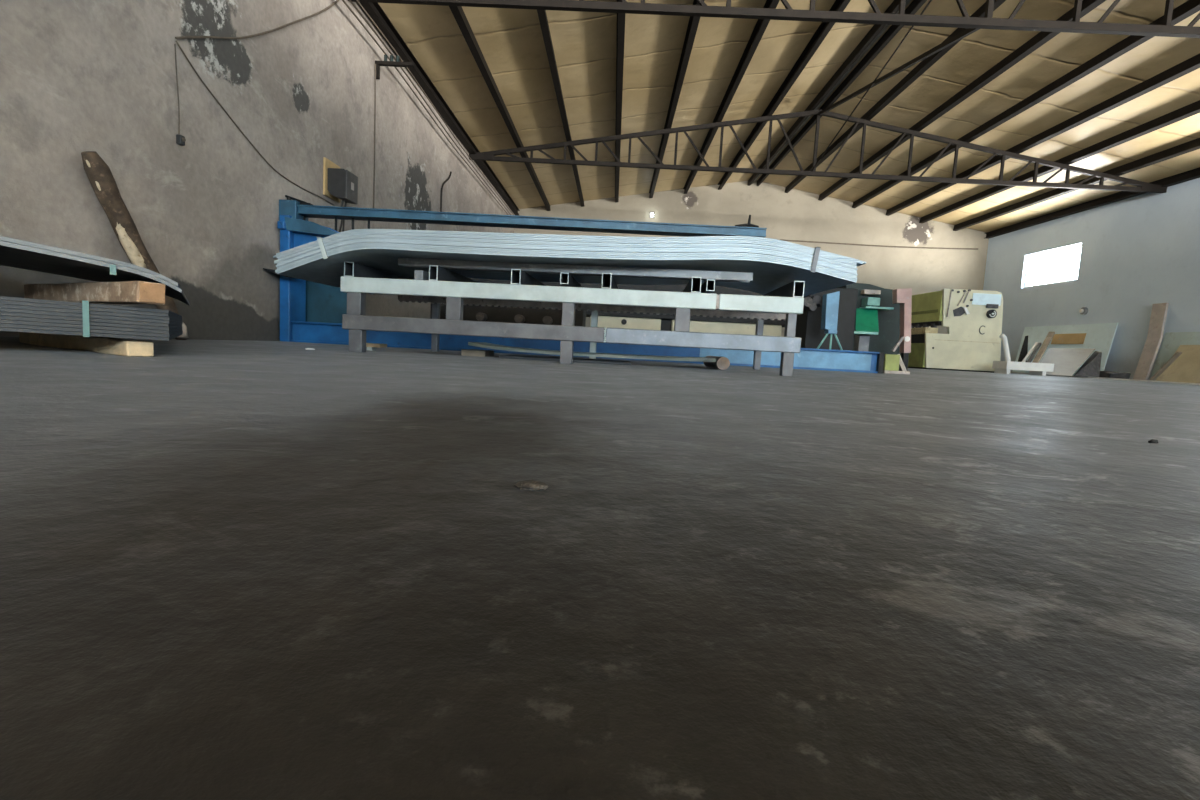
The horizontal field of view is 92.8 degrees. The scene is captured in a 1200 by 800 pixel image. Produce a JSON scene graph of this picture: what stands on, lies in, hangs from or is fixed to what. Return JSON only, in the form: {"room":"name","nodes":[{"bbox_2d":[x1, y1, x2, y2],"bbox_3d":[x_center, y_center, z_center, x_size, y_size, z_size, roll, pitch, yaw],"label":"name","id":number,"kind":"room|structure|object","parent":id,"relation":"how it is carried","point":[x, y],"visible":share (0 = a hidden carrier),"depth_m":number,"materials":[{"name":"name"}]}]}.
{"room":"industrial workshop","nodes":[
{"label":"industrial workshop","id":0,"kind":"room"},
{"bbox_2d":[0,0,514,340],"bbox_3d":[-3.292,-2.518,4.195,0.250,4.513,29.167,3,5,1],"label":"wall","id":1,"kind":"structure","parent":0,"point":[77,76],"depth_m":4.68,"materials":[{"name":"paint"}]},
{"bbox_2d":[174,44,179,133],"bbox_3d":[-3.164,-2.324,4.279,0.007,0.633,0.038,3,5,1],"label":"wire","id":2,"kind":"object","parent":1,"relation":"attached to","point":[174,44],"visible":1,"depth_m":4.29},
{"bbox_2d":[176,134,185,145],"bbox_3d":[-3.170,-1.967,4.328,0.050,0.070,0.050,3,5,1],"label":"wall socket","id":3,"kind":"object","parent":1,"relation":"attached to","point":[180,140],"visible":1,"depth_m":4.31,"materials":[{"name":"grey plastic"}]},
{"bbox_2d":[175,41,333,204],"bbox_3d":[-3.135,-2.476,5.476,0.012,0.611,2.428,3,5,1],"label":"wire","id":4,"kind":"object","parent":1,"relation":"attached to","point":[175,41],"visible":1,"depth_m":4.95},
{"bbox_2d":[175,0,339,38],"bbox_3d":[-3.060,-3.752,5.497,0.018,1.914,2.720,3,5,1],"label":"wire","id":5,"kind":"object","parent":1,"relation":"attached to","point":[336,1],"visible":1,"depth_m":5.17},
{"bbox_2d":[323,157,357,203],"bbox_3d":[-2.993,-2.530,6.630,0.260,0.429,0.360,3,5,1],"label":"switch box","id":6,"kind":"object","parent":1,"relation":"attached to","point":[339,184],"visible":0.99,"depth_m":6.51,"materials":[{"name":"grey metal"}]},
{"bbox_2d":[339,200,343,231],"bbox_3d":[-3.007,-2.093,6.632,0.061,0.485,0.085,3,5,1],"label":"power cable","id":7,"kind":"object","parent":6,"relation":"hanging from","point":[342,200],"visible":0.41,"depth_m":6.61,"materials":[{"name":"rubber"}]},
{"bbox_2d":[342,202,346,231],"bbox_3d":[-2.992,-2.099,6.695,0.040,0.483,0.130,2,6,-16],"label":"power cable","id":8,"kind":"object","parent":6,"relation":"hanging from","point":[345,202],"visible":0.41,"depth_m":6.66,"materials":[{"name":"rubber"}]},
{"bbox_2d":[373,64,375,207],"bbox_3d":[-3.031,-3.496,7.687,0.016,1.941,0.034,3,5,1],"label":"wire","id":9,"kind":"object","parent":1,"relation":"attached to","point":[375,64],"visible":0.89,"depth_m":7.67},
{"bbox_2d":[375,55,414,78],"bbox_3d":[-2.738,-4.431,7.624,0.515,0.300,0.060,3,5,1],"label":"bracket","id":10,"kind":"object","parent":1,"relation":"attached to","point":[391,63],"visible":1,"depth_m":7.59,"materials":[{"name":"brown metal"}]},
{"bbox_2d":[342,0,507,214],"bbox_3d":[-2.793,-4.891,11.018,0.035,0.102,14.523,3,5,1],"label":"cable","id":11,"kind":"object","parent":10,"relation":"attached to","point":[345,3],"visible":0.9,"depth_m":8.59,"materials":[{"name":"rubber"}]},
{"bbox_2d":[349,0,510,214],"bbox_3d":[-2.714,-4.880,11.017,0.035,0.087,14.522,3,5,1],"label":"cable","id":12,"kind":"object","parent":10,"relation":"attached to","point":[351,2],"visible":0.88,"depth_m":8.59,"materials":[{"name":"rubber"}]},
{"bbox_2d":[356,0,513,214],"bbox_3d":[-2.634,-4.875,11.016,0.035,0.087,14.522,3,5,1],"label":"cable","id":13,"kind":"object","parent":10,"relation":"attached to","point":[358,2],"visible":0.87,"depth_m":8.49,"materials":[{"name":"rubber"}]},
{"bbox_2d":[359,2,519,214],"bbox_3d":[-2.963,-4.655,3.990,0.140,0.160,28.667,3,5,1],"label":"beam","id":14,"kind":"structure","parent":1,"relation":"attached to","point":[374,10],"depth_m":9.48,"materials":[{"name":"brown metal"}]},
{"bbox_2d":[440,171,451,211],"bbox_3d":[-2.949,-3.931,10.947,0.032,1.029,0.600,3,5,1],"label":"wire","id":15,"kind":"object","parent":1,"relation":"attached to","point":[445,181],"visible":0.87,"depth_m":10.69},
{"bbox_2d":[348,0,1199,37],"bbox_3d":[4.524,-4.995,6.557,14.992,1.377,0.087,3,5,1],"label":"roof truss","id":16,"kind":"object","parent":1,"relation":"attached to","point":[702,10],"visible":1,"depth_m":6.62,"materials":[{"name":"brown metal"}]},
{"bbox_2d":[469,109,1166,192],"bbox_3d":[4.656,-5.529,12.311,14.992,1.377,0.087,3,5,1],"label":"roof truss","id":17,"kind":"object","parent":1,"relation":"attached to","point":[490,155],"visible":0.94,"depth_m":12.30,"materials":[{"name":"brown metal"}]},
{"bbox_2d":[449,6,550,210],"bbox_3d":[-1.958,-4.791,3.954,0.126,0.181,28.667,3,5,1],"label":"purlin","id":18,"kind":"object","parent":17,"relation":"on","point":[458,13],"visible":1,"depth_m":9.49,"materials":[{"name":"brown metal"}]},
{"bbox_2d":[748,0,906,185],"bbox_3d":[4.362,-5.506,3.743,0.070,0.157,28.667,3,5,1],"label":"purlin","id":19,"kind":"object","parent":17,"relation":"on","point":[893,8],"visible":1,"depth_m":10.90,"materials":[{"name":"brown metal"}]},
{"bbox_2d":[811,0,931,170],"bbox_3d":[4.530,-5.264,9.439,0.024,1.198,5.685,3,5,1],"label":"rod","id":20,"kind":"object","parent":17,"relation":"attached to","point":[924,9],"visible":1,"depth_m":9.46,"materials":[{"name":"brown metal"}]},
{"bbox_2d":[818,28,978,114],"bbox_3d":[4.590,-5.256,9.438,0.050,1.243,5.672,3,5,1],"label":"bar","id":21,"kind":"object","parent":17,"relation":"attached to","point":[963,34],"visible":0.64,"depth_m":8.40,"materials":[{"name":"brown metal"}]},
{"bbox_2d":[0,336,1199,799],"bbox_3d":[4.205,0.046,4.261,15.500,0.200,29.167,3,5,1],"label":"floor","id":22,"kind":"structure","parent":0,"point":[230,569],"depth_m":0.29,"materials":[{"name":"concrete"}]},
{"bbox_2d":[19,332,153,356],"bbox_3d":[-2.043,-0.227,2.244,1.106,0.058,0.082,6,6,31],"label":"timber beam","id":23,"kind":"structure","parent":22,"relation":"on","point":[108,345],"depth_m":2.08,"materials":[{"name":"beige wood"}]},
{"bbox_2d":[0,327,182,340],"bbox_3d":[-2.358,-0.302,2.394,0.948,0.022,1.700,-1,7,-35],"label":"metal sheet","id":24,"kind":"object","parent":23,"relation":"on","point":[1,328],"visible":0.3,"depth_m":1.86,"materials":[{"name":"metal"}]},
{"bbox_2d":[0,323,182,336],"bbox_3d":[-2.358,-0.314,2.394,0.949,0.023,1.700,-1,7,-35],"label":"metal sheet","id":25,"kind":"object","parent":24,"relation":"on","point":[1,324],"visible":0.33,"depth_m":1.86,"materials":[{"name":"metal"}]},
{"bbox_2d":[0,319,181,333],"bbox_3d":[-2.357,-0.325,2.392,0.947,0.022,1.700,-1,7,-35],"label":"metal sheet","id":26,"kind":"object","parent":25,"relation":"on","point":[1,320],"visible":0.42,"depth_m":1.86,"materials":[{"name":"metal"}]},
{"bbox_2d":[0,315,181,329],"bbox_3d":[-2.356,-0.337,2.391,0.948,0.022,1.700,-1,7,-35],"label":"metal sheet","id":27,"kind":"object","parent":26,"relation":"on","point":[1,316],"visible":0.57,"depth_m":1.86,"materials":[{"name":"metal"}]},
{"bbox_2d":[0,312,181,326],"bbox_3d":[-2.357,-0.349,2.390,0.946,0.022,1.700,-1,7,-35],"label":"metal sheet","id":28,"kind":"object","parent":27,"relation":"on","point":[1,313],"visible":0.85,"depth_m":1.86,"materials":[{"name":"metal"}]},
{"bbox_2d":[0,308,182,323],"bbox_3d":[-2.355,-0.361,2.390,0.949,0.023,1.700,-1,7,-35],"label":"metal sheet","id":29,"kind":"object","parent":28,"relation":"on","point":[1,309],"visible":0.89,"depth_m":1.85,"materials":[{"name":"metal"}]},
{"bbox_2d":[0,304,182,321],"bbox_3d":[-2.354,-0.372,2.388,0.950,0.023,1.700,-1,7,-35],"label":"metal sheet","id":30,"kind":"object","parent":29,"relation":"on","point":[1,305],"visible":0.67,"depth_m":1.86,"materials":[{"name":"metal"}]},
{"bbox_2d":[0,300,181,319],"bbox_3d":[-2.354,-0.384,2.386,0.947,0.022,1.700,-1,7,-35],"label":"metal sheet","id":31,"kind":"object","parent":30,"relation":"on","point":[1,301],"visible":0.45,"depth_m":1.85,"materials":[{"name":"metal"}]},
{"bbox_2d":[0,296,181,317],"bbox_3d":[-2.353,-0.396,2.385,0.948,0.022,1.700,-1,7,-35],"label":"metal sheet","id":32,"kind":"object","parent":31,"relation":"on","point":[1,297],"visible":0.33,"depth_m":1.85,"materials":[{"name":"metal"}]},
{"bbox_2d":[82,300,89,336],"bbox_3d":[-1.654,-0.261,1.839,0.016,0.116,0.002,-1,7,-35],"label":"band","id":33,"kind":"object","parent":32,"relation":"attached to","point":[85,304],"visible":1,"depth_m":1.84,"materials":[{"name":"plastic"}]},
{"bbox_2d":[24,281,165,304],"bbox_3d":[-1.944,-0.403,2.164,1.106,0.075,0.081,6,6,31],"label":"timber beam","id":34,"kind":"structure","parent":32,"relation":"on","point":[137,292],"depth_m":2.01,"materials":[{"name":"brown wood"}]},
{"bbox_2d":[0,241,189,305],"bbox_3d":[-2.316,-0.538,2.362,0.985,0.169,1.650,-1,7,-35],"label":"metal sheet","id":35,"kind":"object","parent":34,"relation":"on","point":[11,254],"visible":0.79,"depth_m":2.12,"materials":[{"name":"grey metal"}]},
{"bbox_2d":[0,236,180,288],"bbox_3d":[-2.319,-0.555,2.358,0.975,0.163,1.650,-1,7,-35],"label":"metal sheet","id":36,"kind":"object","parent":35,"relation":"on","point":[5,239],"visible":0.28,"depth_m":1.83,"materials":[{"name":"metal"}]},
{"bbox_2d":[110,264,115,274],"bbox_3d":[-1.587,-0.425,1.864,0.016,0.032,0.002,-1,7,-35],"label":"band","id":37,"kind":"object","parent":35,"relation":"attached to","point":[112,267],"visible":1,"depth_m":1.86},
{"bbox_2d":[81,151,187,339],"bbox_3d":[-3.128,-0.992,3.880,0.151,1.152,0.716,4,5,9],"label":"log","id":38,"kind":"object","parent":22,"relation":"on","point":[98,173],"visible":0.73,"depth_m":3.69,"materials":[{"name":"brown wood"}]},
{"bbox_2d":[366,343,386,350],"bbox_3d":[-1.690,-0.395,4.251,0.164,0.052,0.140,3,5,1],"label":"timber offcut","id":39,"kind":"object","parent":22,"relation":"on","point":[370,346],"visible":0.77,"depth_m":4.19,"materials":[{"name":"wood"}]},
{"bbox_2d":[461,349,493,356],"bbox_3d":[-0.908,-0.350,4.258,0.175,0.045,0.300,3,5,1],"label":"wood block","id":40,"kind":"object","parent":22,"relation":"on","point":[464,352],"visible":0.94,"depth_m":4.11,"materials":[{"name":"brown wood"}]},
{"bbox_2d":[515,480,548,490],"bbox_3d":[-0.056,0.070,0.475,0.028,0.006,0.021,3,5,1],"label":"pebble","id":41,"kind":"object","parent":22,"relation":"on","point":[523,484],"visible":1,"depth_m":0.47,"materials":[{"name":"grey stone"}]},
{"bbox_2d":[499,355,631,364],"bbox_3d":[-0.234,-0.300,4.237,0.925,0.015,0.520,3,5,1],"label":"sheet","id":42,"kind":"object","parent":22,"relation":"on","point":[501,356],"visible":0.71,"depth_m":3.98,"materials":[{"name":"metal"}]},
{"bbox_2d":[468,342,715,361],"bbox_3d":[-0.052,-0.356,4.263,1.735,0.058,0.550,3,5,1],"label":"sheet","id":43,"kind":"object","parent":42,"relation":"on","point":[477,344],"visible":0.96,"depth_m":4.00,"materials":[{"name":"grey metal"}]},
{"bbox_2d":[340,262,804,376],"bbox_3d":[-0.140,-0.560,4.136,3.213,0.567,1.282,3,5,4],"label":"rack","id":44,"kind":"object","parent":22,"relation":"on","point":[439,285],"visible":0.98,"depth_m":3.54,"materials":[{"name":"metal"}]},
{"bbox_2d":[277,247,856,295],"bbox_3d":[-0.195,-0.828,4.017,3.403,0.227,1.340,3,5,1],"label":"metal sheet","id":45,"kind":"object","parent":44,"relation":"on","point":[768,276],"visible":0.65,"depth_m":3.59,"materials":[{"name":"grey metal"}]},
{"bbox_2d":[276,246,856,280],"bbox_3d":[-0.198,-0.836,4.015,3.414,0.232,1.340,3,5,1],"label":"metal sheet","id":46,"kind":"object","parent":45,"relation":"on","point":[358,246],"visible":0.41,"depth_m":3.34,"materials":[{"name":"metal"}]},
{"bbox_2d":[275,244,856,278],"bbox_3d":[-0.199,-0.845,4.012,3.414,0.233,1.340,3,5,1],"label":"metal sheet","id":47,"kind":"object","parent":46,"relation":"on","point":[362,244],"visible":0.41,"depth_m":3.34,"materials":[{"name":"silver metal"}]},
{"bbox_2d":[277,243,856,276],"bbox_3d":[-0.196,-0.857,4.011,3.400,0.231,1.340,3,5,1],"label":"metal sheet","id":48,"kind":"object","parent":47,"relation":"on","point":[357,243],"visible":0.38,"depth_m":3.34,"materials":[{"name":"metal"}]},
{"bbox_2d":[276,241,857,274],"bbox_3d":[-0.193,-0.868,4.010,3.407,0.231,1.340,3,5,1],"label":"metal sheet","id":49,"kind":"object","parent":48,"relation":"on","point":[361,241],"visible":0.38,"depth_m":3.34,"materials":[{"name":"metal"}]},
{"bbox_2d":[276,240,856,273],"bbox_3d":[-0.198,-0.876,4.014,3.412,0.236,1.340,3,5,1],"label":"metal sheet","id":50,"kind":"object","parent":49,"relation":"on","point":[357,240],"visible":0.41,"depth_m":3.34,"materials":[{"name":"metal"}]},
{"bbox_2d":[277,238,856,271],"bbox_3d":[-0.194,-0.887,4.014,3.400,0.234,1.340,3,5,1],"label":"metal sheet","id":51,"kind":"object","parent":50,"relation":"on","point":[361,238],"visible":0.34,"depth_m":3.34,"materials":[{"name":"metal"}]},
{"bbox_2d":[274,237,857,269],"bbox_3d":[-0.201,-0.894,4.009,3.420,0.242,1.340,3,5,1],"label":"metal sheet","id":52,"kind":"object","parent":51,"relation":"on","point":[276,262],"visible":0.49,"depth_m":3.33,"materials":[{"name":"silver metal"}]},
{"bbox_2d":[274,235,856,267],"bbox_3d":[-0.203,-0.904,4.008,3.411,0.242,1.340,3,5,1],"label":"metal sheet","id":53,"kind":"object","parent":52,"relation":"on","point":[358,235],"visible":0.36,"depth_m":3.33,"materials":[{"name":"silver metal"}]},
{"bbox_2d":[278,234,856,265],"bbox_3d":[-0.193,-0.919,4.008,3.392,0.234,1.340,3,5,1],"label":"metal sheet","id":54,"kind":"object","parent":53,"relation":"on","point":[353,234],"visible":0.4,"depth_m":3.33,"materials":[{"name":"metal"}]},
{"bbox_2d":[276,232,856,263],"bbox_3d":[-0.196,-0.927,4.007,3.399,0.240,1.340,3,5,1],"label":"metal sheet","id":55,"kind":"object","parent":54,"relation":"on","point":[356,232],"visible":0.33,"depth_m":3.33,"materials":[{"name":"metal"}]},
{"bbox_2d":[273,230,862,265],"bbox_3d":[-0.187,-0.932,4.005,3.453,0.249,1.340,3,5,1],"label":"metal sheet","id":56,"kind":"object","parent":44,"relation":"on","point":[275,256],"visible":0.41,"depth_m":3.33,"materials":[{"name":"silver metal"}]},
{"bbox_2d":[276,229,866,265],"bbox_3d":[-0.169,-0.945,4.004,3.455,0.243,1.340,3,5,1],"label":"metal sheet","id":57,"kind":"object","parent":56,"relation":"on","point":[863,262],"visible":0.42,"depth_m":3.33,"materials":[{"name":"metal"}]},
{"bbox_2d":[317,237,327,258],"bbox_3d":[-1.626,-0.910,3.557,0.068,0.127,0.420,3,5,1],"label":"band","id":58,"kind":"object","parent":57,"relation":"attached to","point":[319,239],"visible":0.68,"depth_m":3.36,"materials":[{"name":"metal"}]},
{"bbox_2d":[811,247,820,272],"bbox_3d":[1.248,-0.827,3.499,0.043,0.144,0.420,3,5,1],"label":"band","id":59,"kind":"object","parent":57,"relation":"attached to","point":[817,249],"visible":0.68,"depth_m":3.30,"materials":[{"name":"grey metal"}]},
{"bbox_2d":[398,257,752,282],"bbox_3d":[-0.175,-0.827,3.634,2.240,0.048,0.106,3,5,4],"label":"channel","id":60,"kind":"object","parent":44,"relation":"on","point":[722,276],"visible":1,"depth_m":3.60,"materials":[{"name":"grey metal"}]},
{"bbox_2d":[263,195,884,373],"bbox_3d":[-0.214,-1.205,5.981,6.118,1.496,1.180,3,5,1],"label":"machine","id":61,"kind":"object","parent":22,"relation":"on","point":[310,312],"visible":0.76,"depth_m":5.73,"materials":[{"name":"paint"}]},
{"bbox_2d":[285,217,336,235],"bbox_3d":[-2.820,-1.704,5.653,0.553,0.161,0.100,3,5,1],"label":"metal bracket","id":62,"kind":"object","parent":61,"relation":"attached to","point":[294,226],"depth_m":5.61,"materials":[{"name":"metal"}]},
{"bbox_2d":[586,310,784,335],"bbox_3d":[1.604,-1.336,11.065,4.179,1.000,0.850,3,5,1],"label":"bed","id":63,"kind":"object","parent":22,"relation":"on","point":[608,319],"visible":0.29,"depth_m":10.67,"materials":[{"name":"yellow paint"}]},
{"bbox_2d":[703,356,729,369],"bbox_3d":[0.864,-0.282,4.274,0.090,0.090,0.600,3,5,1],"label":"bar","id":64,"kind":"object","parent":22,"relation":"on","point":[722,363],"visible":0.86,"depth_m":3.98,"materials":[{"name":"wood"}]},
{"bbox_2d":[838,283,911,370],"bbox_3d":[3.691,-0.992,7.739,1.013,1.158,1.040,3,5,1],"label":"machine","id":65,"kind":"object","parent":22,"relation":"on","point":[883,316],"visible":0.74,"depth_m":7.53,"materials":[{"name":"metal"}]},
{"bbox_2d":[859,306,893,309],"bbox_3d":[3.645,-1.209,7.539,0.362,0.027,0.200,3,5,1],"label":"shelf","id":66,"kind":"object","parent":65,"relation":"attached to","point":[864,307],"depth_m":7.44,"materials":[{"name":"metal"}]},
{"bbox_2d":[883,354,909,373],"bbox_3d":[3.084,-0.387,6.056,0.275,0.207,0.330,3,5,1],"label":"base","id":67,"kind":"object","parent":22,"relation":"on","point":[891,361],"depth_m":5.92,"materials":[{"name":"green paint"}]},
{"bbox_2d":[908,289,1002,372],"bbox_3d":[8.167,-1.666,14.003,1.721,1.806,2.760,3,5,1],"label":"machine","id":68,"kind":"object","parent":22,"relation":"on","point":[973,318],"visible":0.72,"depth_m":12.76,"materials":[{"name":"yellow paint"}]},
{"bbox_2d":[999,334,1010,360],"bbox_3d":[8.746,-1.004,12.364,0.278,0.846,0.100,3,5,1],"label":"pipe","id":69,"kind":"object","parent":22,"relation":"on","point":[1003,337],"visible":0.77,"depth_m":12.32,"materials":[{"name":"white paint"}]},
{"bbox_2d":[1018,336,1027,361],"bbox_3d":[9.943,-1.188,13.353,0.166,0.666,0.730,8,7,43],"label":"strip","id":70,"kind":"object","parent":22,"relation":"on","point":[1024,349],"visible":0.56,"depth_m":13.35,"materials":[{"name":"black metal"}]},
{"bbox_2d":[992,361,1053,375],"bbox_3d":[8.876,-0.664,12.016,0.959,0.260,0.450,3,5,1],"label":"bench","id":71,"kind":"object","parent":22,"relation":"on","point":[1003,367],"visible":0.97,"depth_m":11.79,"materials":[{"name":"white paint"}]},
{"bbox_2d":[1022,342,1037,361],"bbox_3d":[9.870,-1.071,13.136,0.719,0.544,0.050,-1,6,-34],"label":"metal bar","id":72,"kind":"object","parent":22,"relation":"on","point":[1029,353],"visible":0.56,"depth_m":13.12,"materials":[{"name":"white paint"}]},
{"bbox_2d":[1027,343,1041,361],"bbox_3d":[9.887,-1.046,13.037,0.683,0.548,0.060,-1,7,-36],"label":"metal bar","id":73,"kind":"object","parent":22,"relation":"on","point":[1037,347],"visible":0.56,"depth_m":13.04,"materials":[{"name":"grey metal"}]},
{"bbox_2d":[1012,323,1117,375],"bbox_3d":[11.822,-1.281,14.703,0.229,1.298,2.980,3,5,1],"label":"wall panel","id":74,"kind":"object","parent":22,"relation":"on","point":[1099,337],"visible":0.54,"depth_m":14.07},
{"bbox_2d":[1051,333,1085,343],"bbox_3d":[11.853,-1.548,14.481,0.055,0.265,1.030,3,5,1],"label":"panel","id":75,"kind":"object","parent":74,"relation":"on","point":[1077,338],"visible":0.93,"depth_m":14.44,"materials":[{"name":"wood"}]},
{"bbox_2d":[1039,348,1094,376],"bbox_3d":[10.355,-0.863,12.752,1.715,0.661,0.820,-2,7,-43],"label":"sheet","id":76,"kind":"object","parent":22,"relation":"on","point":[1066,361],"visible":0.8,"depth_m":12.80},
{"bbox_2d":[1032,332,1054,362],"bbox_3d":[10.093,-1.175,13.020,0.990,0.812,0.110,-1,7,-37],"label":"plank","id":77,"kind":"object","parent":76,"relation":"on","point":[1050,335],"visible":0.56,"depth_m":13.00,"materials":[{"name":"wood"}]},
{"bbox_2d":[1073,351,1101,376],"bbox_3d":[10.893,-0.805,12.638,1.460,0.598,0.302,-1,7,-37],"label":"sheet","id":78,"kind":"object","parent":22,"relation":"on","point":[1091,367],"visible":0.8,"depth_m":12.59,"materials":[{"name":"metal"}]},
{"bbox_2d":[1099,370,1129,378],"bbox_3d":[11.252,-0.558,12.625,0.482,0.187,0.668,3,5,1],"label":"heap","id":79,"kind":"object","parent":22,"relation":"on","point":[1106,374],"visible":0.51,"depth_m":12.32,"materials":[{"name":"grey"}]},
{"bbox_2d":[1133,303,1168,379],"bbox_3d":[11.652,-1.228,12.109,0.448,1.658,0.517,3,5,1],"label":"plank","id":80,"kind":"object","parent":22,"relation":"on","point":[1159,311],"visible":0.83,"depth_m":12.05,"materials":[{"name":"brown wood"}]},
{"bbox_2d":[1148,439,1157,442],"bbox_3d":[0.994,0.074,1.027,0.013,0.008,0.014,6,6,30],"label":"pebble","id":81,"kind":"object","parent":22,"relation":"on","point":[1151,440],"visible":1,"depth_m":1.02,"materials":[{"name":"black stone"}]},
{"bbox_2d":[1149,351,1181,380],"bbox_3d":[11.120,-0.660,11.239,0.120,0.594,0.399,1,6,-21],"label":"plank","id":82,"kind":"object","parent":22,"relation":"on","point":[1177,354],"visible":0.88,"depth_m":11.21,"materials":[{"name":"wood"}]},
{"bbox_2d":[1151,332,1199,376],"bbox_3d":[11.750,-0.849,11.447,0.209,1.039,1.223,3,5,1],"label":"wall panel","id":83,"kind":"object","parent":22,"relation":"on","point":[1171,342],"visible":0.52,"depth_m":11.80,"materials":[{"name":"grey"}]},
{"bbox_2d":[1155,345,1199,382],"bbox_3d":[11.519,-0.690,11.056,0.437,0.771,1.111,3,5,1],"label":"wall panel","id":84,"kind":"object","parent":22,"relation":"on","point":[1186,368],"visible":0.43,"depth_m":11.24,"materials":[{"name":"beige wood"}]},
{"bbox_2d":[514,181,988,336],"bbox_3d":[4.684,-4.066,18.393,15.500,5.787,0.250,3,5,1],"label":"wall","id":85,"kind":"structure","parent":0,"point":[795,214],"depth_m":18.10,"materials":[{"name":"beige paint"}]},
{"bbox_2d":[754,0,910,181],"bbox_3d":[4.506,-5.577,3.733,0.120,0.038,28.667,3,5,1],"label":"roof beam","id":86,"kind":"structure","parent":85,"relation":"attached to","point":[907,1],"depth_m":11.18,"materials":[{"name":"metal"}]},
{"bbox_2d":[780,239,977,249],"bbox_3d":[8.810,-4.901,18.076,6.214,0.093,0.040,3,5,1],"label":"wire","id":87,"kind":"object","parent":85,"relation":"attached to","point":[780,239],"visible":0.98,"depth_m":18.07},
{"bbox_2d":[1010,372,1199,384],"bbox_3d":[10.664,-0.527,12.800,0.100,0.030,11.067,3,5,1],"label":"trim","id":88,"kind":"structure","parent":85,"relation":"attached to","point":[1010,372],"depth_m":11.32,"materials":[{"name":"white paint"}]},
{"bbox_2d":[378,0,1199,231],"bbox_3d":[4.474,-4.982,3.789,16.000,1.459,29.167,3,5,1],"label":"ceiling","id":89,"kind":"structure","parent":0,"point":[510,41],"depth_m":10.57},
{"bbox_2d":[537,10,583,206],"bbox_3d":[-0.879,-4.913,3.918,0.126,0.181,28.667,3,5,1],"label":"purlin","id":90,"kind":"object","parent":89,"relation":"attached to","point":[542,15],"visible":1,"depth_m":9.77,"materials":[{"name":"brown metal"}]},
{"bbox_2d":[615,0,624,202],"bbox_3d":[0.200,-5.035,3.882,0.127,0.181,28.667,3,5,1],"label":"purlin","id":91,"kind":"object","parent":89,"relation":"attached to","point":[620,37],"visible":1,"depth_m":10.02,"materials":[{"name":"brown metal"}]},
{"bbox_2d":[649,0,704,197],"bbox_3d":[1.280,-5.157,3.846,0.127,0.181,28.667,3,5,1],"label":"purlin","id":92,"kind":"object","parent":89,"relation":"attached to","point":[693,22],"visible":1,"depth_m":10.36,"materials":[{"name":"brown metal"}]},
{"bbox_2d":[683,0,779,193],"bbox_3d":[2.359,-5.279,3.810,0.127,0.181,28.667,3,5,1],"label":"purlin","id":93,"kind":"object","parent":89,"relation":"attached to","point":[761,25],"visible":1,"depth_m":10.52,"materials":[{"name":"brown metal"}]},
{"bbox_2d":[717,0,850,189],"bbox_3d":[3.438,-5.401,3.774,0.126,0.181,28.667,3,5,1],"label":"purlin","id":94,"kind":"object","parent":89,"relation":"attached to","point":[824,28],"visible":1,"depth_m":10.75,"materials":[{"name":"brown metal"}]},
{"bbox_2d":[756,0,926,185],"bbox_3d":[4.641,-5.491,3.738,0.070,0.157,28.667,3,5,1],"label":"purlin","id":95,"kind":"object","parent":89,"relation":"attached to","point":[915,5],"visible":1,"depth_m":10.81,"materials":[{"name":"brown metal"}]},
{"bbox_2d":[784,0,1005,192],"bbox_3d":[5.548,-5.284,3.736,0.126,0.181,28.667,3,5,1],"label":"purlin","id":96,"kind":"object","parent":89,"relation":"attached to","point":[924,65],"visible":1,"depth_m":10.98,"materials":[{"name":"brown metal"}]},
{"bbox_2d":[818,0,1105,200],"bbox_3d":[6.608,-5.044,3.734,0.127,0.181,28.667,3,5,1],"label":"purlin","id":97,"kind":"object","parent":89,"relation":"attached to","point":[1042,37],"visible":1,"depth_m":10.18,"materials":[{"name":"brown metal"}]},
{"bbox_2d":[852,0,1199,207],"bbox_3d":[7.668,-4.804,3.732,0.127,0.181,28.667,3,5,1],"label":"purlin","id":98,"kind":"object","parent":89,"relation":"attached to","point":[1190,7],"visible":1,"depth_m":9.78,"materials":[{"name":"brown metal"}]},
{"bbox_2d":[886,53,1199,215],"bbox_3d":[8.728,-4.565,3.730,0.127,0.181,28.667,3,5,1],"label":"purlin","id":99,"kind":"object","parent":89,"relation":"attached to","point":[1191,64],"visible":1,"depth_m":10.44,"materials":[{"name":"brown metal"}]},
{"bbox_2d":[919,100,1199,222],"bbox_3d":[9.788,-4.325,3.728,0.127,0.181,28.667,3,5,1],"label":"purlin","id":100,"kind":"object","parent":89,"relation":"attached to","point":[1192,109],"visible":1,"depth_m":11.53,"materials":[{"name":"brown metal"}]},
{"bbox_2d":[953,138,1199,230],"bbox_3d":[10.848,-4.085,3.726,0.127,0.181,28.667,3,5,1],"label":"purlin","id":101,"kind":"object","parent":89,"relation":"attached to","point":[1192,145],"visible":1,"depth_m":12.71,"materials":[{"name":"brown metal"}]},
{"bbox_2d":[983,178,1199,379],"bbox_3d":[11.932,-1.679,3.924,0.250,4.513,29.167,3,5,1],"label":"wall","id":102,"kind":"structure","parent":0,"point":[1139,252],"depth_m":13.27,"materials":[{"name":"grey paint"}]},
{"bbox_2d":[1024,244,1081,287],"bbox_3d":[12.236,-3.575,15.411,0.080,0.930,2.000,3,5,1],"label":"window","id":103,"kind":"structure","parent":102,"relation":"in","point":[1029,258],"depth_m":16.02,"materials":[{"name":"white paint"}]},
{"bbox_2d":[1079,307,1087,314],"bbox_3d":[11.973,-2.207,14.161,0.090,0.180,0.180,3,5,1],"label":"wall socket","id":104,"kind":"object","parent":102,"relation":"attached to","point":[1084,310],"visible":1,"depth_m":14.13,"materials":[{"name":"white paint"}]},
{"bbox_2d":[984,167,1199,238],"bbox_3d":[11.832,-3.840,3.726,0.140,0.160,28.667,3,5,1],"label":"beam","id":105,"kind":"structure","parent":102,"relation":"attached to","point":[1189,175],"depth_m":14.00,"materials":[{"name":"brown metal"}]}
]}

